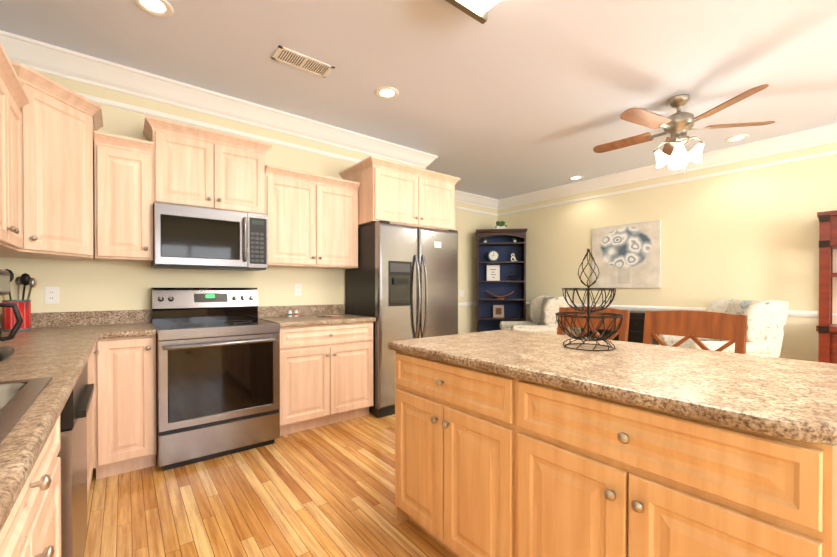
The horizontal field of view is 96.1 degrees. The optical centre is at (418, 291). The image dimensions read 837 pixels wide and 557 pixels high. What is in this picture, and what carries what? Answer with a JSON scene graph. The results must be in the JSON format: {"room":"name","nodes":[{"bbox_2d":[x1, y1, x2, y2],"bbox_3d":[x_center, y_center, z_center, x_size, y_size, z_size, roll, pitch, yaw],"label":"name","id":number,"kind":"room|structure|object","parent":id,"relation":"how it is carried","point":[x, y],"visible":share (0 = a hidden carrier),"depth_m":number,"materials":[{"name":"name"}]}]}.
{"room":"kitchen","nodes":[
{"label":"kitchen","id":0,"kind":"room"},
{"bbox_2d":[0,71,422,322],"bbox_3d":[-1.448,-0.243,3.490,3.770,2.800,0.100,0,1,-38],"label":"wall","id":1,"kind":"structure","parent":0,"point":[87,285],"depth_m":2.93,"materials":[{"name":"beige paint"}]},
{"bbox_2d":[44,287,58,303],"bbox_3d":[-2.520,0.028,2.582,0.075,0.118,0.008,0,1,-38],"label":"electrical outlet plate","id":2,"kind":"object","parent":1,"relation":"attached to","point":[51,295],"depth_m":2.58,"materials":[{"name":"white plastic"}]},
{"bbox_2d":[0,60,102,260],"bbox_3d":[-2.345,-0.719,2.274,0.655,1.000,0.697,0,1,-38],"label":"upper cabinet","id":3,"kind":"object","parent":1,"relation":"attached to","point":[61,123],"visible":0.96,"depth_m":2.23,"materials":[{"name":"brown wood"}]},
{"bbox_2d":[94,130,153,262],"bbox_3d":[-2.103,-0.635,2.693,0.313,0.825,0.336,0,1,-38],"label":"upper cabinet","id":4,"kind":"object","parent":1,"relation":"attached to","point":[123,166],"depth_m":2.56,"materials":[{"name":"brown wood"}]},
{"bbox_2d":[0,304,343,327],"bbox_3d":[-1.798,0.190,3.139,2.576,0.100,0.020,0,1,-38],"label":"backsplash","id":5,"kind":"structure","parent":1,"relation":"attached to","point":[46,319],"depth_m":2.80,"materials":[{"name":"brown stone"}]},
{"bbox_2d":[146,116,269,218],"bbox_3d":[-1.677,-0.927,3.025,0.766,0.595,0.336,0,1,-38],"label":"upper cabinet","id":6,"kind":"object","parent":1,"relation":"attached to","point":[194,166],"depth_m":2.87,"materials":[{"name":"brown wood"}]},
{"bbox_2d":[151,202,267,270],"bbox_3d":[-1.643,-0.401,2.986,0.762,0.448,0.441,0,1,-38],"label":"microwave","id":7,"kind":"object","parent":6,"relation":"attached to","point":[188,237],"visible":1,"depth_m":2.82,"materials":[{"name":"silver metal"}]},
{"bbox_2d":[0,30,437,168],"bbox_3d":[-1.246,-1.568,3.499,3.670,0.149,0.120,0,1,-38],"label":"crown molding","id":8,"kind":"structure","parent":1,"relation":"attached to","point":[39,56],"depth_m":3.01,"materials":[{"name":"white wood"}]},
{"bbox_2d":[294,284,301,295],"bbox_3d":[-1.166,-0.014,3.643,0.075,0.118,0.008,0,1,-38],"label":"electrical outlet plate","id":9,"kind":"object","parent":1,"relation":"attached to","point":[297,287],"depth_m":3.64,"materials":[{"name":"white plastic"}]},
{"bbox_2d":[268,165,359,268],"bbox_3d":[-1.029,-0.640,3.534,0.876,0.825,0.336,0,1,-38],"label":"upper cabinet","id":10,"kind":"object","parent":1,"relation":"attached to","point":[316,221],"depth_m":3.38,"materials":[{"name":"brown wood"}]},
{"bbox_2d":[342,156,457,230],"bbox_3d":[-0.190,-0.944,4.011,1.032,0.575,0.616,0,1,-38],"label":"upper cabinet","id":11,"kind":"object","parent":1,"relation":"attached to","point":[394,192],"depth_m":3.68,"materials":[{"name":"brown wood"}]},
{"bbox_2d":[76,92,361,162],"bbox_3d":[-1.354,-1.392,3.481,3.657,0.038,0.017,0,1,-38],"label":"molding","id":12,"kind":"structure","parent":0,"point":[171,117],"depth_m":3.15,"materials":[{"name":"white wood"}]},
{"bbox_2d":[83,412,453,556],"bbox_3d":[1.268,1.193,2.667,7.060,0.060,9.900,0,1,-38],"label":"floor","id":13,"kind":"structure","parent":0,"point":[328,490],"depth_m":2.06,"materials":[{"name":"brown wood"}]},
{"bbox_2d":[0,352,95,556],"bbox_3d":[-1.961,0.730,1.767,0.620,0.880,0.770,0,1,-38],"label":"base cabinet","id":14,"kind":"object","parent":13,"relation":"on","point":[36,532],"depth_m":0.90,"materials":[{"name":"brown wood"}]},
{"bbox_2d":[57,361,93,556],"bbox_3d":[-1.487,0.739,1.260,0.590,0.868,0.599,0,1,-38],"label":"dishwasher","id":15,"kind":"object","parent":13,"relation":"on","point":[72,454],"visible":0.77,"depth_m":1.25,"materials":[{"name":"silver metal"}]},
{"bbox_2d":[96,336,155,479],"bbox_3d":[-2.011,0.724,2.590,0.304,0.880,0.624,0,1,-38],"label":"base cabinet","id":16,"kind":"object","parent":13,"relation":"on","point":[125,369],"depth_m":2.35,"materials":[{"name":"brown wood"}]},
{"bbox_2d":[0,332,99,547],"bbox_3d":[-0.625,0.281,0.082,0.652,0.040,4.976,0,1,-38],"label":"countertop","id":17,"kind":"structure","parent":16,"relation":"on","point":[63,359],"depth_m":0.92,"materials":[{"name":"brown stone"}]},
{"bbox_2d":[0,269,22,360],"bbox_3d":[-1.627,0.084,1.345,0.299,0.335,0.200,0,1,-38],"label":"coffee maker","id":18,"kind":"object","parent":17,"relation":"on","point":[7,351],"visible":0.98,"depth_m":1.42,"materials":[{"name":"black plastic"}]},
{"bbox_2d":[0,377,51,443],"bbox_3d":[-0.998,0.181,0.575,0.534,0.531,0.894,0,1,-38],"label":"sink","id":19,"kind":"object","parent":17,"relation":"in","point":[18,398],"visible":0.81,"depth_m":0.90,"materials":[{"name":"silver metal"}]},
{"bbox_2d":[1,324,155,339],"bbox_3d":[-2.251,0.265,2.384,0.931,0.040,0.652,0,1,-38],"label":"countertop","id":20,"kind":"structure","parent":16,"relation":"on","point":[107,331],"depth_m":2.36,"materials":[{"name":"brown stone"}]},
{"bbox_2d":[2,269,36,330],"bbox_3d":[-2.526,0.052,2.368,0.176,0.385,0.146,0,1,-38],"label":"utensil canister","id":21,"kind":"object","parent":20,"relation":"on","point":[9,321],"visible":0.81,"depth_m":2.35,"materials":[{"name":"red"}]},
{"bbox_2d":[152,288,279,470],"bbox_3d":[-1.538,0.567,2.858,0.766,1.190,0.732,0,1,-38],"label":"range","id":22,"kind":"object","parent":13,"relation":"on","point":[217,372],"visible":1,"depth_m":2.65,"materials":[{"name":"silver metal"}]},
{"bbox_2d":[280,324,372,435],"bbox_3d":[-0.939,0.718,3.429,0.871,0.880,0.624,0,1,-38],"label":"base cabinet","id":23,"kind":"object","parent":13,"relation":"on","point":[326,370],"depth_m":3.16,"materials":[{"name":"brown wood"}]},
{"bbox_2d":[258,312,375,327],"bbox_3d":[-0.932,0.258,3.417,0.871,0.040,0.652,0,1,-38],"label":"countertop","id":24,"kind":"structure","parent":23,"relation":"on","point":[285,321],"depth_m":3.23,"materials":[{"name":"brown stone"}]},
{"bbox_2d":[287,310,294,316],"bbox_3d":[-1.187,0.206,3.468,0.043,0.062,0.043,0,1,37],"label":"shaker","id":25,"kind":"object","parent":24,"relation":"on","point":[289,313],"depth_m":3.45,"materials":[{"name":"white"}]},
{"bbox_2d":[317,315,340,316],"bbox_3d":[-0.843,0.229,3.481,0.230,0.015,0.114,0,0,-26],"label":"notepad","id":26,"kind":"object","parent":24,"relation":"on","point":[329,316],"visible":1,"depth_m":3.46,"materials":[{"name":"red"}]},
{"bbox_2d":[346,220,457,417],"bbox_3d":[-0.138,0.253,3.939,1.003,1.802,0.733,0,1,-38],"label":"fridge","id":27,"kind":"object","parent":13,"relation":"on","point":[401,282],"visible":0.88,"depth_m":3.60,"materials":[{"name":"silver metal"}]},
{"bbox_2d":[476,228,526,331],"bbox_3d":[1.394,0.052,6.387,0.830,2.170,0.340,0,0,7],"label":"bookcase","id":28,"kind":"object","parent":13,"relation":"on","point":[502,244],"visible":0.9,"depth_m":6.52,"materials":[{"name":"blue wood"}]},
{"bbox_2d":[483,238,516,316],"bbox_3d":[1.389,-0.232,6.406,0.566,1.355,0.138,0,0,7],"label":"decor","id":29,"kind":"object","parent":28,"relation":"on","point":[493,272],"visible":0.98,"depth_m":6.42,"materials":[{"name":"white"}]},
{"bbox_2d":[495,221,506,228],"bbox_3d":[1.406,-1.113,6.378,0.194,0.159,0.205,0,0,7],"label":"plant","id":30,"kind":"object","parent":28,"relation":"on","point":[501,225],"visible":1,"depth_m":6.32,"materials":[{"name":"green plant"}]},
{"bbox_2d":[500,295,569,333],"bbox_3d":[1.701,0.606,5.648,0.873,1.078,0.826,0,0,-1],"label":"chair","id":31,"kind":"object","parent":13,"relation":"on","point":[543,309],"visible":0.4,"depth_m":5.29,"materials":[{"name":"fabric"}]},
{"bbox_2d":[557,306,629,341],"bbox_3d":[0.992,0.636,2.409,0.522,1.062,0.492,0,1,-38],"label":"bar stool","id":32,"kind":"object","parent":13,"relation":"on","point":[622,331],"visible":0.1,"depth_m":2.49,"materials":[{"name":"brown wood"}]},
{"bbox_2d":[391,349,836,556],"bbox_3d":[0.643,0.731,1.533,0.859,0.880,1.493,0,1,-38],"label":"kitchen island","id":33,"kind":"object","parent":13,"relation":"on","point":[513,443],"depth_m":1.09,"materials":[{"name":"brown wood"}]},
{"bbox_2d":[388,329,836,444],"bbox_3d":[0.680,0.271,1.565,0.938,0.040,1.530,0,1,-38],"label":"island countertop","id":34,"kind":"structure","parent":33,"relation":"on","point":[797,398],"depth_m":1.16,"materials":[{"name":"beige stone"}]},
{"bbox_2d":[555,248,622,350],"bbox_3d":[0.752,0.029,1.664,0.274,0.439,0.275,0,1,-38],"label":"wire fruit basket","id":35,"kind":"object","parent":34,"relation":"on","point":[588,312],"visible":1,"depth_m":1.65,"materials":[{"name":"brown metal"}]},
{"bbox_2d":[581,311,658,344],"bbox_3d":[2.735,0.708,5.151,0.435,0.875,0.890,0,1,-40],"label":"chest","id":36,"kind":"object","parent":13,"relation":"on","point":[636,327],"visible":0.21,"depth_m":4.82,"materials":[{"name":"black"}]},
{"bbox_2d":[643,310,747,353],"bbox_3d":[1.343,0.639,1.960,0.522,1.062,0.492,0,1,-38],"label":"bar stool","id":37,"kind":"object","parent":13,"relation":"on","point":[694,325],"visible":0.33,"depth_m":2.06,"materials":[{"name":"brown wood"}]},
{"bbox_2d":[659,298,788,357],"bbox_3d":[3.163,0.618,3.997,0.873,1.078,0.826,0,0,10],"label":"chair","id":38,"kind":"object","parent":13,"relation":"on","point":[766,321],"visible":0.31,"depth_m":3.60,"materials":[{"name":"fabric"}]},
{"bbox_2d":[816,210,836,363],"bbox_3d":[4.278,0.209,3.283,0.476,1.900,1.080,0,1,-40],"label":"hutch","id":39,"kind":"object","parent":13,"relation":"on","point":[826,327],"visible":0.85,"depth_m":3.52,"materials":[{"name":"brown wood"}]},
{"bbox_2d":[0,0,836,199],"bbox_3d":[1.268,-1.667,2.647,7.060,0.060,9.900,0,1,-38],"label":"ceiling","id":40,"kind":"structure","parent":0,"point":[509,98],"depth_m":2.71,"materials":[{"name":"white paint"}]},
{"bbox_2d":[133,0,173,16],"bbox_3d":[-1.508,-1.628,2.138,0.194,0.008,0.194,0,1,-38],"label":"recessed light","id":41,"kind":"object","parent":40,"relation":"in","point":[161,8],"visible":1,"depth_m":2.15,"materials":[{"name":"white plastic"}]},
{"bbox_2d":[271,45,334,77],"bbox_3d":[-0.821,-1.633,2.688,0.400,0.006,0.170,0,1,-38],"label":"ceiling vent","id":42,"kind":"object","parent":40,"relation":"in","point":[300,61],"visible":1,"depth_m":2.68,"materials":[{"name":"white plastic"}]},
{"bbox_2d":[375,86,398,98],"bbox_3d":[-0.258,-1.635,3.104,0.194,0.008,0.194,0,1,-38],"label":"recessed light","id":43,"kind":"object","parent":40,"relation":"in","point":[385,92],"visible":1,"depth_m":3.10,"materials":[{"name":"white plastic"}]},
{"bbox_2d":[445,0,499,23],"bbox_3d":[0.601,-1.579,1.579,0.350,0.099,1.200,0,1,-38],"label":"flush ceiling light","id":44,"kind":"object","parent":40,"relation":"attached to","point":[476,9],"visible":1,"depth_m":2.04,"materials":[{"name":"silver metal"}]},
{"bbox_2d":[568,176,582,179],"bbox_3d":[2.289,-1.652,5.479,0.194,0.008,0.194,0,1,-38],"label":"recessed light","id":45,"kind":"object","parent":40,"relation":"in","point":[574,177],"visible":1,"depth_m":5.46,"materials":[{"name":"white plastic"}]},
{"bbox_2d":[593,84,774,172],"bbox_3d":[2.171,-1.321,3.217,1.335,0.640,1.315,0,1,-38],"label":"ceiling fan","id":46,"kind":"object","parent":40,"relation":"hanging from","point":[677,125],"visible":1,"depth_m":3.12,"materials":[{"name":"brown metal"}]},
{"bbox_2d":[725,134,748,141],"bbox_3d":[3.418,-1.642,4.039,0.194,0.008,0.194,0,1,-38],"label":"recessed light","id":47,"kind":"object","parent":40,"relation":"in","point":[737,138],"visible":1,"depth_m":4.03,"materials":[{"name":"white glass"}]},
{"bbox_2d":[455,201,497,333],"bbox_3d":[1.158,-0.266,6.813,1.510,2.800,0.100,0,1,-38],"label":"wall","id":48,"kind":"structure","parent":0,"point":[468,224],"depth_m":6.53,"materials":[{"name":"beige paint"}]},
{"bbox_2d":[455,190,459,201],"bbox_3d":[0.103,-1.591,6.829,0.120,0.149,1.680,0,1,-38],"label":"crown molding","id":49,"kind":"structure","parent":48,"relation":"attached to","point":[457,193],"depth_m":6.26,"materials":[{"name":"white wood"}]},
{"bbox_2d":[459,290,463,296],"bbox_3d":[0.739,0.037,6.417,0.115,0.118,0.008,0,1,-38],"label":"switch plate","id":50,"kind":"object","parent":48,"relation":"attached to","point":[461,293],"visible":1,"depth_m":6.41,"materials":[{"name":"white plastic"}]},
{"bbox_2d":[458,302,476,305],"bbox_3d":[1.023,0.218,6.631,1.050,0.065,0.026,0,1,-38],"label":"trim","id":51,"kind":"structure","parent":48,"relation":"attached to","point":[459,303],"depth_m":6.48,"materials":[{"name":"white wood"}]},
{"bbox_2d":[460,191,499,209],"bbox_3d":[1.021,-1.589,6.557,0.990,0.149,0.120,0,1,-38],"label":"crown molding","id":52,"kind":"structure","parent":48,"relation":"attached to","point":[468,198],"depth_m":6.58,"materials":[{"name":"white wood"}]},
{"bbox_2d":[455,206,497,215],"bbox_3d":[1.024,-1.414,6.627,1.080,0.038,0.017,0,1,-38],"label":"trim","id":53,"kind":"structure","parent":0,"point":[456,207],"depth_m":6.61,"materials":[{"name":"white wood"}]},
{"bbox_2d":[498,142,836,361],"bbox_3d":[4.114,-0.246,3.926,0.407,2.800,8.698,0,1,-38],"label":"wall","id":54,"kind":"structure","parent":0,"point":[752,234],"depth_m":4.51,"materials":[{"name":"beige paint"}]},
{"bbox_2d":[592,220,661,287],"bbox_3d":[2.886,-0.490,5.270,0.039,0.890,0.900,0,1,-40],"label":"picture","id":55,"kind":"object","parent":54,"relation":"attached to","point":[626,255],"visible":0.85,"depth_m":5.21,"materials":[{"name":"fabric"}]},
{"bbox_2d":[498,150,836,215],"bbox_3d":[4.038,-1.395,3.919,0.299,0.038,7.996,0,1,-38],"label":"trim","id":56,"kind":"structure","parent":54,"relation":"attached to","point":[835,151],"depth_m":4.66,"materials":[{"name":"white wood"}]},
{"bbox_2d":[500,123,836,208],"bbox_3d":[4.000,-1.570,3.885,0.398,0.149,7.999,0,1,-38],"label":"crown molding","id":57,"kind":"structure","parent":54,"relation":"attached to","point":[827,134],"depth_m":4.55,"materials":[{"name":"white wood"}]},
{"bbox_2d":[526,302,836,317],"bbox_3d":[4.034,0.237,3.927,0.307,0.065,7.996,0,1,-38],"label":"trim","id":58,"kind":"structure","parent":54,"relation":"attached to","point":[813,314],"depth_m":4.89,"materials":[{"name":"white wood"}]},
{"bbox_3d":[-0.663,-0.215,-0.487,0.100,2.800,7.330,0,1,-38],"label":"wall","id":59,"kind":"structure","parent":0,"visible":0},
{"bbox_2d":[0,50,27,250],"bbox_3d":[-2.071,-0.627,1.669,0.341,0.825,0.666,0,1,-38],"label":"upper cabinet","id":60,"kind":"object","parent":59,"relation":"attached to","point":[14,98],"depth_m":1.81,"materials":[{"name":"brown wood"}]}
]}

